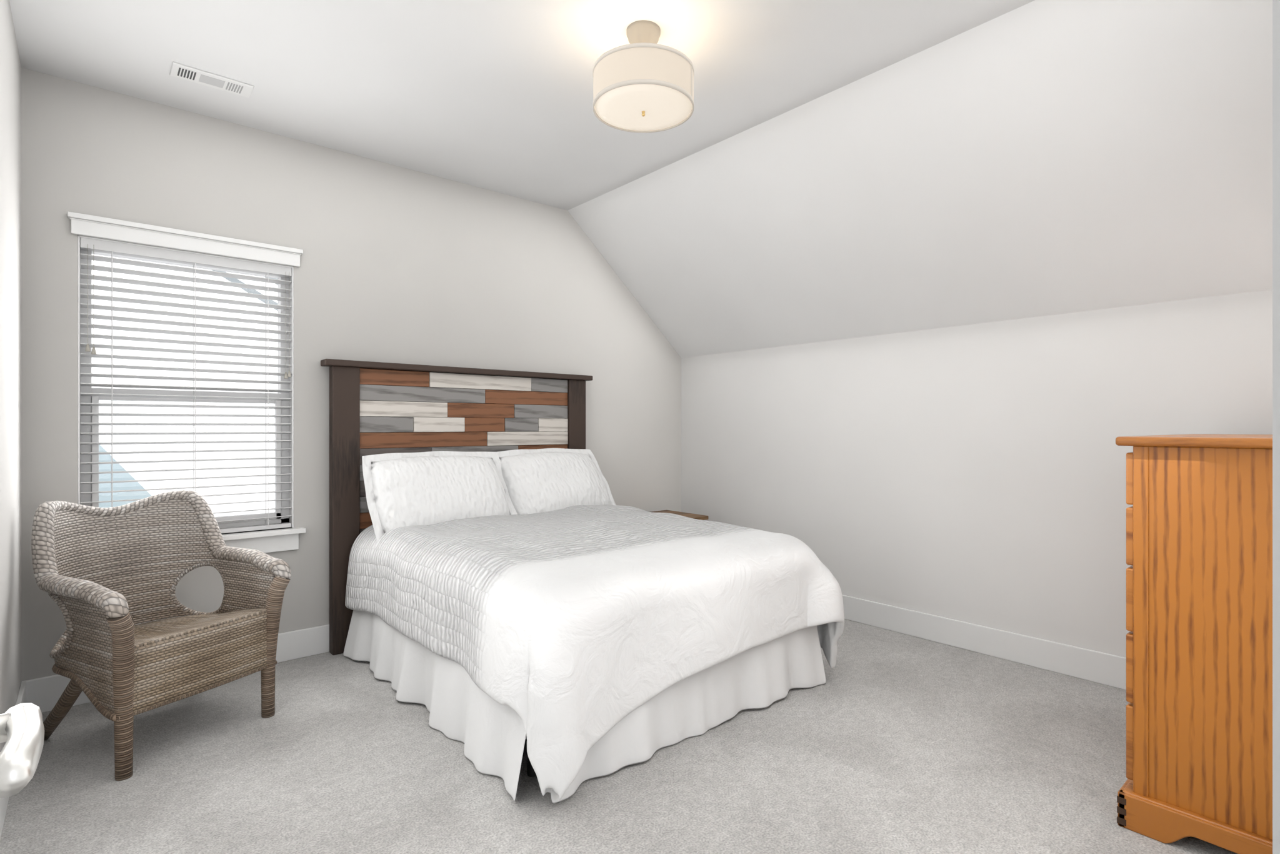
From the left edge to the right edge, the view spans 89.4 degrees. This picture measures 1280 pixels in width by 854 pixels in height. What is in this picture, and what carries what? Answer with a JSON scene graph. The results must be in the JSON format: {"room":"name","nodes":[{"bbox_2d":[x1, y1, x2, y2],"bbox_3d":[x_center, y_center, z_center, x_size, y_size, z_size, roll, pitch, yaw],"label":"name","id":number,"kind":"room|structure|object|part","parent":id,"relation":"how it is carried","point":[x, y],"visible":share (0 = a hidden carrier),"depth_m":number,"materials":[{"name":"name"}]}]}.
{"room":"bedroom","nodes":[
{"label":"bedroom","id":0,"kind":"room"},
{"bbox_2d":[0,0,21,751],"bbox_3d":[-0.884,-0.133,0.640,0.140,2.440,4.600,0,0,-41],"label":"wall","id":1,"kind":"structure","parent":0,"point":[10,63],"depth_m":2.08,"materials":[{"name":"paint"}]},
{"bbox_2d":[0,702,44,797],"bbox_3d":[-0.492,0.242,0.484,0.069,0.066,0.148,0,0,-41],"label":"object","id":2,"kind":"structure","parent":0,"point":[22,727],"depth_m":0.47,"materials":[{"name":"white ceramic"}]},
{"bbox_2d":[21,67,681,681],"bbox_3d":[-1.060,-0.133,3.611,3.740,2.440,0.140,0,0,-41],"label":"wall","id":3,"kind":"structure","parent":0,"point":[399,264],"depth_m":3.11,"materials":[{"name":"paint"}]},
{"bbox_2d":[77,235,293,528],"bbox_3d":[-1.956,-0.140,2.832,0.765,1.227,0.125,0,0,-41],"label":"window unit","id":4,"kind":"structure","parent":3,"relation":"in","point":[85,458],"depth_m":2.87,"materials":[{"name":"white plastic"}]},
{"bbox_2d":[67,211,305,553],"bbox_3d":[-1.919,-0.130,2.793,0.843,1.407,0.108,0,0,-41],"label":"window trim","id":5,"kind":"structure","parent":3,"relation":"in","point":[270,540],"depth_m":2.82,"materials":[{"name":"white wood"}]},
{"bbox_2d":[80,236,291,533],"bbox_3d":[-1.935,-0.140,2.808,0.749,1.219,0.053,0,0,-41],"label":"window blinds","id":6,"kind":"object","parent":5,"relation":"attached to","point":[94,245],"depth_m":2.78,"materials":[{"name":"white plastic"}]},
{"bbox_2d":[85,243,291,378],"bbox_3d":[-1.908,-0.474,2.783,0.732,0.498,0.018,0,0,-41],"label":"blind cords","id":7,"kind":"object","parent":6,"relation":"hanging from","point":[87,349],"depth_m":3.00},
{"bbox_2d":[0,594,1126,839],"bbox_3d":[0.063,1.021,2.301,3.460,0.132,3.310,0,0,-41],"label":"baseboard","id":8,"kind":"structure","parent":3,"relation":"attached to","point":[1107,669],"depth_m":3.01,"materials":[{"name":"white paint"}]},
{"bbox_2d":[9,0,1034,209],"bbox_3d":[0.008,-1.403,1.496,2.610,0.100,4.740,0,0,-41],"label":"ceiling","id":9,"kind":"structure","parent":0,"point":[497,95],"depth_m":2.40,"materials":[{"name":"paint"}]},
{"bbox_2d":[169,61,254,97],"bbox_3d":[-1.666,-1.351,2.520,0.264,0.007,0.114,0,0,-41],"label":"ceiling vent","id":10,"kind":"object","parent":9,"relation":"in","point":[247,89],"visible":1,"depth_m":2.50,"materials":[{"name":"white metal"}]},
{"bbox_2d":[177,67,243,93],"bbox_3d":[-1.671,-1.348,2.516,0.208,0.003,0.070,0,0,-41],"label":"vent register slots","id":11,"kind":"object","parent":10,"relation":"attached to","point":[204,79],"depth_m":2.52,"materials":[{"name":"grey metal"}]},
{"bbox_2d":[593,20,694,133],"bbox_3d":[0.012,-1.207,2.208,0.345,0.292,0.345,0,0,-41],"label":"pendant light","id":12,"kind":"object","parent":9,"relation":"hanging from","point":[643,85],"visible":1,"depth_m":2.11,"materials":[{"name":"beige fabric"}]},
{"bbox_3d":[0.012,-1.147,2.208,0.342,0.103,0.342,0,0,-41],"label":"lamp shade","id":13,"kind":"part","parent":12,"relation":"part of","materials":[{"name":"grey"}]},
{"bbox_2d":[595,83,691,130],"bbox_3d":[0.012,-1.084,2.208,0.332,0.014,0.332,0,0,-41],"label":"diffuser","id":14,"kind":"object","parent":12,"relation":"attached to","point":[622,107],"depth_m":2.18,"materials":[{"name":"white glass"}]},
{"bbox_2d":[0,618,1237,853],"bbox_3d":[0.437,1.117,1.864,3.740,0.060,4.740,0,0,-41],"label":"floor","id":15,"kind":"structure","parent":0,"point":[908,744],"depth_m":2.00,"materials":[{"name":"grey carpet"}]},
{"bbox_2d":[31,490,291,780],"bbox_3d":[-1.738,0.673,2.332,0.650,0.834,0.618,0,0,25],"label":"chair","id":16,"kind":"object","parent":15,"relation":"on","point":[128,642],"visible":1,"depth_m":2.31,"materials":[{"name":"wicker"}]},
{"bbox_2d":[320,358,844,803],"bbox_3d":[-0.303,0.383,2.928,1.651,1.408,1.922,0,0,-41],"label":"bed","id":17,"kind":"object","parent":15,"relation":"on","point":[501,590],"visible":1,"depth_m":2.50,"materials":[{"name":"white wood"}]},
{"bbox_2d":[362,450,510,541],"bbox_3d":[-0.971,0.337,3.199,0.730,0.510,0.196,0,-34,-39],"label":"pillow","id":18,"kind":"object","parent":17,"relation":"on","point":[404,490],"depth_m":3.10,"materials":[{"name":"white fabric"}]},
{"bbox_2d":[496,448,616,514],"bbox_3d":[-0.465,0.332,3.646,0.730,0.510,0.199,0,-36,-44],"label":"pillow","id":19,"kind":"object","parent":17,"relation":"on","point":[546,480],"depth_m":3.54,"materials":[{"name":"white fabric"}]},
{"bbox_2d":[345,504,844,799],"bbox_3d":[-0.241,0.742,2.917,1.572,0.634,1.772,0,0,-41],"label":"comforter","id":20,"kind":"object","parent":17,"relation":"on","point":[600,637],"depth_m":2.27,"materials":[{"name":"white fabric"}]},
{"bbox_2d":[650,510,708,519],"bbox_3d":[0.170,0.832,4.220,0.400,0.510,0.415,0,0,-41],"label":"nightstand","id":21,"kind":"object","parent":15,"relation":"on","point":[697,516],"visible":0.09,"depth_m":4.25,"materials":[{"name":"brown wood"}]},
{"bbox_2d":[1115,433,1272,853],"bbox_3d":[1.809,0.556,1.931,1.006,1.061,0.436,0,0,-41],"label":"dresser","id":22,"kind":"object","parent":15,"relation":"on","point":[1199,520],"visible":0.99,"depth_m":1.65,"materials":[{"name":"brown wood"}]},
{"bbox_3d":[1.817,0.997,1.922,0.978,0.016,0.412,0,0,-41],"label":"plinth mould","id":23,"kind":"part","parent":22,"relation":"part of","materials":[{"name":"brown wood"}]},
{"bbox_2d":[567,0,1272,358],"bbox_3d":[1.474,-0.977,2.660,1.130,0.953,4.600,0,0,-41],"label":"ceiling","id":24,"kind":"structure","parent":0,"point":[1040,157],"depth_m":2.58,"materials":[{"name":"paint"}]},
{"bbox_2d":[681,289,1272,657],"bbox_3d":[1.849,0.293,2.982,0.140,1.587,4.600,0,0,-41],"label":"wall","id":25,"kind":"structure","parent":0,"point":[975,474],"depth_m":3.11,"materials":[{"name":"paint"}]},
{"label":"outside","id":26,"kind":"structure","parent":0,"visible":0},
{"bbox_2d":[91,253,277,516],"bbox_3d":[-2.640,-0.413,4.271,8.000,5.000,0.001,0,0,-41],"label":"sky","id":27,"kind":"structure","parent":26,"point":[155,484],"depth_m":4.10,"materials":[{"name":"white"}]},
{"bbox_3d":[1.613,-0.133,0.600,3.600,2.440,1.290,0,0,-41],"label":"wall","id":28,"kind":"structure","parent":0,"visible":0},
{"bbox_2d":[1272,0,1279,853],"bbox_3d":[0.265,0.012,0.213,1.050,2.150,0.157,0,0,-41],"label":"trim","id":29,"kind":"structure","parent":28,"relation":"attached to","point":[1275,3],"depth_m":0.56,"materials":[{"name":"white paint"}]},
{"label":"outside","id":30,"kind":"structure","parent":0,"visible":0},
{"bbox_2d":[98,270,277,507],"bbox_3d":[-2.601,-0.163,3.772,1.049,1.944,0.010,0,0,-41],"label":"neighbouring building","id":31,"kind":"structure","parent":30,"point":[125,476],"depth_m":3.55,"materials":[{"name":"blue"}]}
]}

